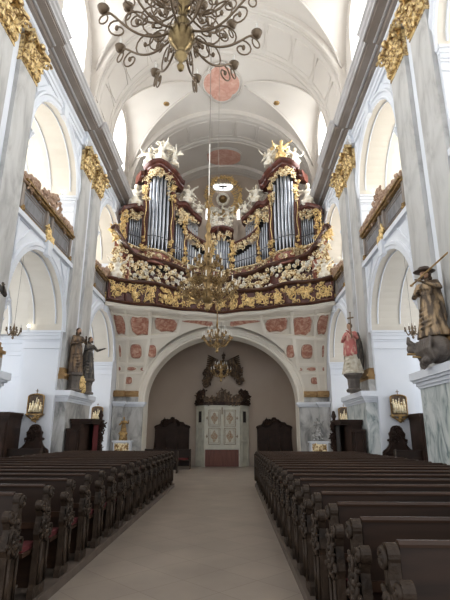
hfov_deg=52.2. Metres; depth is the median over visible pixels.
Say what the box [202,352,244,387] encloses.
trophy
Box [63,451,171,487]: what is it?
pew
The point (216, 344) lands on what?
chandelier
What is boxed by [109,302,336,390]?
arch
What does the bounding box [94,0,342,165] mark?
trim
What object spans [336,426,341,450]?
curtain
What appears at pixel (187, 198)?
angel
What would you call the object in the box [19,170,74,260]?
parapet
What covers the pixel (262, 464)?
pew
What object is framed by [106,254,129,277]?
angel
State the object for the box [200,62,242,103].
ceiling medallion
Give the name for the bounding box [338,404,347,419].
relief
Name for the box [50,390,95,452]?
pedestal
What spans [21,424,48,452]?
stall
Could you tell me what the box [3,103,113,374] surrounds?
trim
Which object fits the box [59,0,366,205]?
ceiling
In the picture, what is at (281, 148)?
angel
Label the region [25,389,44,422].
relief
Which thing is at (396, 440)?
stall
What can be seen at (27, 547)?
cushion
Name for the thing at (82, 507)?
pew
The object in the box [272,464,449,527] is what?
pew
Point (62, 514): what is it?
pew
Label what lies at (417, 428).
tall cabinet
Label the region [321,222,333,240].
carved spray
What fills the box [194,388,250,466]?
entrance porch
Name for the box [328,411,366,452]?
confessional
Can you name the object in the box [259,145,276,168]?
angel
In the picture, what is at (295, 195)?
shade
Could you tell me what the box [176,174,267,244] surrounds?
wall
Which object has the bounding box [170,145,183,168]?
angel
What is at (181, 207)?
shade
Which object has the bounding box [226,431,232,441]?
panel
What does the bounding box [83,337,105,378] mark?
saint statue
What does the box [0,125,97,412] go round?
wall
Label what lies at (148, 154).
angel
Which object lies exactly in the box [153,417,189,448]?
stall
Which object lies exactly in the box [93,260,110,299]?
parapet
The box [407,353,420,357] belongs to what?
pegs
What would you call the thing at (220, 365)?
chandelier
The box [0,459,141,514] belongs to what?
pew
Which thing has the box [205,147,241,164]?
ceiling medallion
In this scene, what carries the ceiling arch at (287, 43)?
attached to the wall at (40, 370)
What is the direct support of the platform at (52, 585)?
on the floor
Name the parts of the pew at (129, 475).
rail, backrest, panel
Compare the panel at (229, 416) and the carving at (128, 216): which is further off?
the panel at (229, 416)
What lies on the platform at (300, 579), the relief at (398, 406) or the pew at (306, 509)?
the pew at (306, 509)
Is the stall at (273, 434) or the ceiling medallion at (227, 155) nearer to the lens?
the stall at (273, 434)
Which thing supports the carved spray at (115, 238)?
attached to the pipe organ
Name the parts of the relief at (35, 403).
frame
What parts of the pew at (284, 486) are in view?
panel, rail, backrest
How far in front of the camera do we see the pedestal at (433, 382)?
10.16 m
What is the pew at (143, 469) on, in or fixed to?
on the platform at (52, 585)
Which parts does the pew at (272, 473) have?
panel, backrest, rail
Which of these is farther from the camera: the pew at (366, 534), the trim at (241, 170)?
the trim at (241, 170)
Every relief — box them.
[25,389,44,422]
[91,404,102,418]
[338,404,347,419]
[389,391,407,422]
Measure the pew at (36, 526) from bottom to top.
1.032 m
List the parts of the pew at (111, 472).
backrest, rail, seat, panel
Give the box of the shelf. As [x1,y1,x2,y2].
[390,415,407,416]
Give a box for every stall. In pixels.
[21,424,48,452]
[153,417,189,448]
[256,417,292,450]
[382,425,411,455]
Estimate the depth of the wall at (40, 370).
16.41 m
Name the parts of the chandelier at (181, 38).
arm, arm, arm, arm, arm, arm, arm, arm, arm, baluster stem, arm, arm, arm, arm, arm, arm, arm, arm, arm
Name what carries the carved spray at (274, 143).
attached to the pipe organ
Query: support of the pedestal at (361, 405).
on the floor
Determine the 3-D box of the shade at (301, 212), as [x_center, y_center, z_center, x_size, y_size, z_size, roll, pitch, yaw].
[4.357,-4.501,23.959,1.089,0.738,0.233,-9,-19,29]
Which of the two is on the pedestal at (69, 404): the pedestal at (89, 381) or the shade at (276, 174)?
the pedestal at (89, 381)
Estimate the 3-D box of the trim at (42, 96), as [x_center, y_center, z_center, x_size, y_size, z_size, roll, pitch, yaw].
[-5.765,-3.205,15.624,0.170,7.880,19.080,0,-16,1]
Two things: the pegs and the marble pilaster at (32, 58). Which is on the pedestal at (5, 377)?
the marble pilaster at (32, 58)
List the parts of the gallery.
rail, rail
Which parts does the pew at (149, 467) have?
rail, panel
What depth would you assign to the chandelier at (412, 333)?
14.00 m
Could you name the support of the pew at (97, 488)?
on the platform at (52, 585)
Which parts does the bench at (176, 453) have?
backrest, panel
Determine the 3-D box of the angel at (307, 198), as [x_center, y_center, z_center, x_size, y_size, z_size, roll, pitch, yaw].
[4.410,-5.561,24.483,1.570,1.403,0.712,-7,-18,23]
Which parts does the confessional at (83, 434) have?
panel moulding, cornice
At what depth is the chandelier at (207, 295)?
10.83 m
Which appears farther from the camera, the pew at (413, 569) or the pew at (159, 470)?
the pew at (159, 470)
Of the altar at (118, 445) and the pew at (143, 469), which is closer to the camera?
the pew at (143, 469)
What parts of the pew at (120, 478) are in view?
rail, backrest, seat, panel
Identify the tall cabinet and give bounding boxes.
[0,412,23,457]
[408,413,427,460]
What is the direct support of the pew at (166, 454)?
on the platform at (52, 585)
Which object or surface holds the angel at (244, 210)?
on the pipe organ
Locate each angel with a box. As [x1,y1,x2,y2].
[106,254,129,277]
[128,184,148,205]
[137,147,158,165]
[151,138,173,160]
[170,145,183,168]
[176,185,197,205]
[192,201,205,214]
[210,210,224,225]
[221,212,236,227]
[238,200,251,214]
[245,184,267,204]
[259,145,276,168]
[270,140,291,160]
[286,146,303,163]
[298,183,314,204]
[312,257,333,277]
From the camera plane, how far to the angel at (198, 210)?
25.89 m
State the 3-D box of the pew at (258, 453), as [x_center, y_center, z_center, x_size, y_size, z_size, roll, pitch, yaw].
[2.698,5.110,13.717,3.511,1.032,0.670,0,-16,1]
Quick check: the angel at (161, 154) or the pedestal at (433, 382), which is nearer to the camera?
the pedestal at (433, 382)
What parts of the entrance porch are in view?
door, panel moulding, sunk panel, panel moulding, sunk panel, porch cornice, sunk panel, sunk panel, panel moulding, door, panel moulding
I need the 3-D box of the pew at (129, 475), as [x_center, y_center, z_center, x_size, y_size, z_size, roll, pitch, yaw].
[-3.500,3.666,8.873,3.511,1.032,0.670,0,-16,1]
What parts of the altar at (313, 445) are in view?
gilt panel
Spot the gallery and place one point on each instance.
(264, 300)
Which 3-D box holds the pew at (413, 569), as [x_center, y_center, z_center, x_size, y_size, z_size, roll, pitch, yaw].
[2.511,1.723,2.169,3.511,1.032,0.670,0,-16,1]
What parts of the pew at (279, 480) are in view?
panel, rail, backrest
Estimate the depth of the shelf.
15.21 m
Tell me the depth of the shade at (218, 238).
25.26 m
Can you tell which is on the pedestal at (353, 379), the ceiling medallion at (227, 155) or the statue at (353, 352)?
the statue at (353, 352)
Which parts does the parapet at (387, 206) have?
post, post, post, panel frame, post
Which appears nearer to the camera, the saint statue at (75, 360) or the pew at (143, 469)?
the pew at (143, 469)
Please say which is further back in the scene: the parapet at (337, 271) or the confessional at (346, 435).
the parapet at (337, 271)
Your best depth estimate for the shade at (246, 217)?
25.31 m
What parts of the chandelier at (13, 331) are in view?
baluster stem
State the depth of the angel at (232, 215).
25.75 m
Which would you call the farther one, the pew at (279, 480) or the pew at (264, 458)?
the pew at (264, 458)
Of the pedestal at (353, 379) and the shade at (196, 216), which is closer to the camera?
the pedestal at (353, 379)
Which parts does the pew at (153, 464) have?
rail, panel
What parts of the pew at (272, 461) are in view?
panel, rail, backrest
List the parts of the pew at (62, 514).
backrest, rail, seat, panel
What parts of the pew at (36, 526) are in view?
backrest, rail, seat, panel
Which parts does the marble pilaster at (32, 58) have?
gilt moulding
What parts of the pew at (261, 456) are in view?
rail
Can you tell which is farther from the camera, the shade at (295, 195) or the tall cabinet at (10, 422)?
the shade at (295, 195)
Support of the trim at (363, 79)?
attached to the wall at (392, 367)
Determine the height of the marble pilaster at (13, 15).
9.770 m
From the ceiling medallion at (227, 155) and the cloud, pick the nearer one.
the cloud
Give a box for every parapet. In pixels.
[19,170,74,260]
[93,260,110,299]
[330,260,344,297]
[359,170,405,259]
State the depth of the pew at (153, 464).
11.71 m
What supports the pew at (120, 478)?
on the platform at (52, 585)
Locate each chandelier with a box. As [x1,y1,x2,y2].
[5,256,23,338]
[97,0,261,92]
[177,14,237,311]
[201,40,232,352]
[210,360,231,381]
[404,258,417,338]
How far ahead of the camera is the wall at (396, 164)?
16.69 m
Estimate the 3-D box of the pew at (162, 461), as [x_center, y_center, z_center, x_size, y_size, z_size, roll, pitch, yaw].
[-3.434,4.861,12.949,3.511,1.032,0.670,0,-16,1]
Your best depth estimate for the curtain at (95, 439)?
16.72 m
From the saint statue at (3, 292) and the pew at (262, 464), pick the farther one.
the pew at (262, 464)
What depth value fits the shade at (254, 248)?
25.04 m
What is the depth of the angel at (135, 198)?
24.48 m
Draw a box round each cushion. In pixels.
[18,541,32,553]
[49,527,58,537]
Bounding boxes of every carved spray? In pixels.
[108,223,124,241]
[151,140,177,160]
[179,189,196,206]
[247,187,263,200]
[263,143,291,160]
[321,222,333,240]
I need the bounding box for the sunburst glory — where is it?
[204,175,243,240]
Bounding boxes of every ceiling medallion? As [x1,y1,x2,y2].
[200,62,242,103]
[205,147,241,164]
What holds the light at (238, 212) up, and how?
attached to the sunburst glory
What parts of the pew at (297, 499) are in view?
panel, rail, backrest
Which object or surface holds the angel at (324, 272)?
on the gallery
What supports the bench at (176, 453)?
on the floor
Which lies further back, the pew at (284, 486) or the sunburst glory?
the sunburst glory
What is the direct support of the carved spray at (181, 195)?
attached to the pipe organ
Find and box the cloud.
[406,335,449,369]
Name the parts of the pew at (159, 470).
rail, panel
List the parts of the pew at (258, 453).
rail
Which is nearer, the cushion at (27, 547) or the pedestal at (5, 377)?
the cushion at (27, 547)
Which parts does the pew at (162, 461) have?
rail, panel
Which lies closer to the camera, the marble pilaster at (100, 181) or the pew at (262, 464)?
the pew at (262, 464)
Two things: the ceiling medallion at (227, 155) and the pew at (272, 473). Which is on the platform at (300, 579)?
the pew at (272, 473)
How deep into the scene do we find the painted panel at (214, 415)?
25.14 m
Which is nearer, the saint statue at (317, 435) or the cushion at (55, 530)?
the cushion at (55, 530)
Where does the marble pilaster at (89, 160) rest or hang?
on the pedestal at (69, 404)
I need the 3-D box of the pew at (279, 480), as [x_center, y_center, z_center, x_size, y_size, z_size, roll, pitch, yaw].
[2.599,3.317,7.604,3.511,1.032,0.670,0,-16,1]
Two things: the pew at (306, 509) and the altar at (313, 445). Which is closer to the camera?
the pew at (306, 509)
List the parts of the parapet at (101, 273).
panel frame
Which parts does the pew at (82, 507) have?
backrest, rail, seat, panel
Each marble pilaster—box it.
[0,0,32,125]
[0,28,52,370]
[57,146,101,389]
[78,167,110,352]
[329,165,358,393]
[336,144,375,390]
[375,24,447,369]
[392,0,449,360]
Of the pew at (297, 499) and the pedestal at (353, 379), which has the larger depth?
the pedestal at (353, 379)
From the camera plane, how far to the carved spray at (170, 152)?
25.50 m
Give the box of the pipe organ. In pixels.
[108,157,333,293]
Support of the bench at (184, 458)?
on the floor
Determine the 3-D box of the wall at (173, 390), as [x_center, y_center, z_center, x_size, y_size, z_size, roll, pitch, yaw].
[-0.166,5.174,26.001,11.000,8.000,2.200,0,-16,1]
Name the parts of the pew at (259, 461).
rail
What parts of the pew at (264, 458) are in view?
rail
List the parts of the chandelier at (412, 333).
baluster stem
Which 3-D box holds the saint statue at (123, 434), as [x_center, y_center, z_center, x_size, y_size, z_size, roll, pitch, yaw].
[-5.014,6.397,22.764,0.510,1.201,0.402,0,-16,1]
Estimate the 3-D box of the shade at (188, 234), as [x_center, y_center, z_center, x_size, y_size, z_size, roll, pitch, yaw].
[-1.465,-3.220,25.100,1.614,1.266,0.188,5,-17,-14]
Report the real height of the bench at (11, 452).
1.235 m
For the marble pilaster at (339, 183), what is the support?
on the pedestal at (361, 405)
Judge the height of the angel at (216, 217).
0.972 m
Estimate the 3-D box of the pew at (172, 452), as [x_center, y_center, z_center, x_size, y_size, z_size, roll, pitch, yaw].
[-3.401,5.459,14.987,3.511,1.032,0.670,0,-16,1]
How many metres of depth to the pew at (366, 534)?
3.00 m
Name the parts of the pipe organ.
cornice, tower cornice, shoulder cornice, swag cornice, wavy cornice, frieze rail, cornice, pipe foot rail, swag cornice, shoulder cornice, tower cornice, cornice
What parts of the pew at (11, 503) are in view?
backrest, rail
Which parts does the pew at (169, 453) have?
rail, panel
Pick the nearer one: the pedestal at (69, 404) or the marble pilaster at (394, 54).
the marble pilaster at (394, 54)
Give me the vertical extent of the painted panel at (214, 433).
0.621 m
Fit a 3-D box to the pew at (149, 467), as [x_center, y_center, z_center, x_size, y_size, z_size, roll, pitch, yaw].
[-3.467,4.263,10.911,3.511,1.032,0.670,0,-16,1]
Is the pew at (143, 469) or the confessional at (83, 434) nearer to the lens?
the pew at (143, 469)
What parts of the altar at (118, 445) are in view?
gilt panel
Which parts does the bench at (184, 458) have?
panel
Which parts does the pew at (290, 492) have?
panel, rail, backrest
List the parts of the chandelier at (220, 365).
baluster stem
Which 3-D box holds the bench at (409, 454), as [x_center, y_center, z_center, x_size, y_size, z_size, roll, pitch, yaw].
[5.892,5.180,13.920,1.310,1.235,0.490,0,-16,1]
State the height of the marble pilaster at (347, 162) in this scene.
9.770 m
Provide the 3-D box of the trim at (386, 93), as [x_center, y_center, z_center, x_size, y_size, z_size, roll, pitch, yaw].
[5.084,-3.214,15.452,0.170,7.880,19.080,0,-16,1]
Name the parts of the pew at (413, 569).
panel, rail, backrest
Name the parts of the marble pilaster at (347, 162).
gilt moulding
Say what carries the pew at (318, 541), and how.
on the platform at (300, 579)
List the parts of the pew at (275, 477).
panel, backrest, rail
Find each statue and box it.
[0,282,6,296]
[67,328,87,372]
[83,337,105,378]
[118,417,128,440]
[311,417,323,440]
[341,312,363,374]
[410,252,449,339]
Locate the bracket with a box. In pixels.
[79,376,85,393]
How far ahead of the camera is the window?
18.50 m
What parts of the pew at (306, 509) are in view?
panel, rail, backrest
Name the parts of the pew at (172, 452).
rail, panel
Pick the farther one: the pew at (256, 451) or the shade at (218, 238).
the shade at (218, 238)
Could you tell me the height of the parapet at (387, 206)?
2.004 m
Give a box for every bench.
[6,448,42,457]
[133,450,178,472]
[145,449,190,468]
[393,449,422,460]
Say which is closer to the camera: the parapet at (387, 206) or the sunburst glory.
the parapet at (387, 206)
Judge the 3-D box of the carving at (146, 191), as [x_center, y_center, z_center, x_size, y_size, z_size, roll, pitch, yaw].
[-4.188,-5.997,24.645,0.691,1.724,0.216,-10,-19,31]
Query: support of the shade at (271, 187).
hanging from the pipe organ
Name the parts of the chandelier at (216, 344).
baluster stem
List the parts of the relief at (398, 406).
frame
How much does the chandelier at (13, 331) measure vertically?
2.820 m
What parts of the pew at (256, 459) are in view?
rail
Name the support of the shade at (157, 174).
hanging from the pipe organ
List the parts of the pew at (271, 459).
rail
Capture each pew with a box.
[0,458,147,508]
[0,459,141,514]
[0,461,134,520]
[0,463,126,528]
[0,466,117,537]
[0,469,105,547]
[0,473,92,561]
[0,478,75,577]
[0,484,54,599]
[0,492,26,599]
[8,456,152,504]
[22,455,156,499]
[33,454,161,496]
[43,453,164,492]
[53,452,168,489]
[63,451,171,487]
[71,450,173,484]
[254,451,356,484]
[255,452,363,486]
[257,453,370,489]
[258,454,377,492]
[259,455,385,495]
[261,456,396,499]
[262,457,406,503]
[264,458,418,508]
[267,460,431,513]
[269,462,446,519]
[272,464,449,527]
[276,467,449,535]
[280,470,449,546]
[285,473,449,558]
[291,478,449,574]
[299,484,449,595]
[310,491,449,599]
[324,501,449,599]
[345,516,449,599]
[377,539,449,599]
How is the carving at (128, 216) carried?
hanging from the pipe organ
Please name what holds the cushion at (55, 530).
on the pew at (62, 514)
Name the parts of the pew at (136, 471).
rail, backrest, panel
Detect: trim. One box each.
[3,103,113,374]
[6,73,122,362]
[21,0,132,217]
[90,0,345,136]
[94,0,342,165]
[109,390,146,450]
[128,109,314,204]
[137,327,304,401]
[181,164,262,183]
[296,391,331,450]
[302,0,403,223]
[321,0,449,362]
[327,0,449,374]
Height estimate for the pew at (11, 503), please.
1.032 m
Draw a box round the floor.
[48,465,303,599]
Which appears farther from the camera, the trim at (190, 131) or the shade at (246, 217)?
the trim at (190, 131)
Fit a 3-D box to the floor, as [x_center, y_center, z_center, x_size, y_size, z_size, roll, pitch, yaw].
[-0.374,5.619,12.950,22.000,0.200,34.000,0,-16,1]
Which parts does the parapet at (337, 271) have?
panel frame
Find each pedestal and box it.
[0,371,10,387]
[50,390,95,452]
[66,372,82,391]
[84,378,94,394]
[341,391,381,454]
[344,373,362,392]
[409,360,449,464]
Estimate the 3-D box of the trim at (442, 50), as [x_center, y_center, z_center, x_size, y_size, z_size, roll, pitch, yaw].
[5.825,-2.708,15.343,1.486,8.093,24.480,0,-16,1]
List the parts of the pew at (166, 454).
rail, panel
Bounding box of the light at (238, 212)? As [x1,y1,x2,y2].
[237,209,239,219]
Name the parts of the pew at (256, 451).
rail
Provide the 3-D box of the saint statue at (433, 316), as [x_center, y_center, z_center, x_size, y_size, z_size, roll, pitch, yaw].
[4.699,-0.132,10.403,1.017,1.961,0.822,-3,-17,11]
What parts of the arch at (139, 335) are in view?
panel frame, red panel, red panel, red panel, panel frame, red panel, red panel, red panel, red panel, red panel, panel frame, red panel, red panel, red panel, red panel, panel frame, red panel, red panel, panel frame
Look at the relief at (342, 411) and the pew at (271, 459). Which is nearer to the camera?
the pew at (271, 459)
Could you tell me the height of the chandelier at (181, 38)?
14.690 m
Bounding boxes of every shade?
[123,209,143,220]
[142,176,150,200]
[147,167,173,181]
[167,181,175,199]
[174,204,188,224]
[185,231,205,251]
[186,213,199,223]
[212,230,231,244]
[233,229,258,252]
[243,212,255,223]
[254,205,268,224]
[268,166,296,182]
[268,178,275,206]
[291,175,299,201]
[298,209,317,219]
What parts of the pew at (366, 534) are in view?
panel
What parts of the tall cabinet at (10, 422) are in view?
door, cornice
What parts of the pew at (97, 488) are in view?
backrest, rail, seat, panel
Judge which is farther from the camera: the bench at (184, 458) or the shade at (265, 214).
the shade at (265, 214)
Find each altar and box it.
[112,440,133,450]
[308,441,329,450]
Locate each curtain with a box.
[91,425,98,450]
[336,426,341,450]
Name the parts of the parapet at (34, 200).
post, post, panel frame, post, post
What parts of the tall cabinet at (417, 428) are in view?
cornice, door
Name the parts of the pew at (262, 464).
rail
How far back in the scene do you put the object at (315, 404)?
23.06 m
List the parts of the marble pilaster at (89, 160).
gilt moulding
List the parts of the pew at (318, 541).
panel, rail, backrest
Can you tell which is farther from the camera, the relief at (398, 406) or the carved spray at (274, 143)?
the carved spray at (274, 143)
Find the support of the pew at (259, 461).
on the platform at (300, 579)
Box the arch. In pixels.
[141,326,305,450]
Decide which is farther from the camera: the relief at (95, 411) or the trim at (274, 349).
the trim at (274, 349)
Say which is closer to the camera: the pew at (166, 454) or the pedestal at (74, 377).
the pew at (166, 454)
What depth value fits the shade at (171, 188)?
25.08 m
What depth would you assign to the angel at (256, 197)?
25.92 m
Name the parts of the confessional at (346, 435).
cornice, panel moulding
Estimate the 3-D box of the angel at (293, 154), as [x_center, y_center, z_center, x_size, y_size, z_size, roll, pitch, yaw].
[3.781,-7.829,25.185,1.234,1.102,0.560,9,-18,-26]
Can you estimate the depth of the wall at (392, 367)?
16.02 m
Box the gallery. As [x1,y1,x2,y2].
[105,275,335,318]
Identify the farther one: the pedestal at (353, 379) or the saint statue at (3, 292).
the pedestal at (353, 379)
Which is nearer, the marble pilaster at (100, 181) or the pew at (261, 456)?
the pew at (261, 456)
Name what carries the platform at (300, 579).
on the floor
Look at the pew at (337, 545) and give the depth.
3.68 m
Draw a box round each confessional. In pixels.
[64,410,106,450]
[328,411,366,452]
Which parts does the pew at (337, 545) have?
panel, rail, backrest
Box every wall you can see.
[0,31,120,452]
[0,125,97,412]
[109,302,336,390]
[146,340,296,465]
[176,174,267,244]
[320,0,449,453]
[391,137,422,412]
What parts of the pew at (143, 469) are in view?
rail, backrest, panel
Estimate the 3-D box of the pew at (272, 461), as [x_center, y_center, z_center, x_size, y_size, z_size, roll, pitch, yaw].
[2.632,3.914,9.642,3.511,1.032,0.670,0,-16,1]
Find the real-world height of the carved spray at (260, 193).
1.202 m
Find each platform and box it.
[14,483,174,599]
[255,483,315,599]
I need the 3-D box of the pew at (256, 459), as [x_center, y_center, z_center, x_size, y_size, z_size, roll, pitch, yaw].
[2.709,5.309,14.397,3.511,1.032,0.670,0,-16,1]
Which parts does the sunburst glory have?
window moulding, golden globe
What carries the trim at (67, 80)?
attached to the wall at (40, 370)
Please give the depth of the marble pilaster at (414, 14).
11.00 m
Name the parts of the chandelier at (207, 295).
arm, arm, arm, arm, arm, arm, arm, baluster stem, arm, arm, arm, arm, arm, arm, arm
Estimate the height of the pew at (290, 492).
1.032 m
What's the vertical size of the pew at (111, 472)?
1.032 m

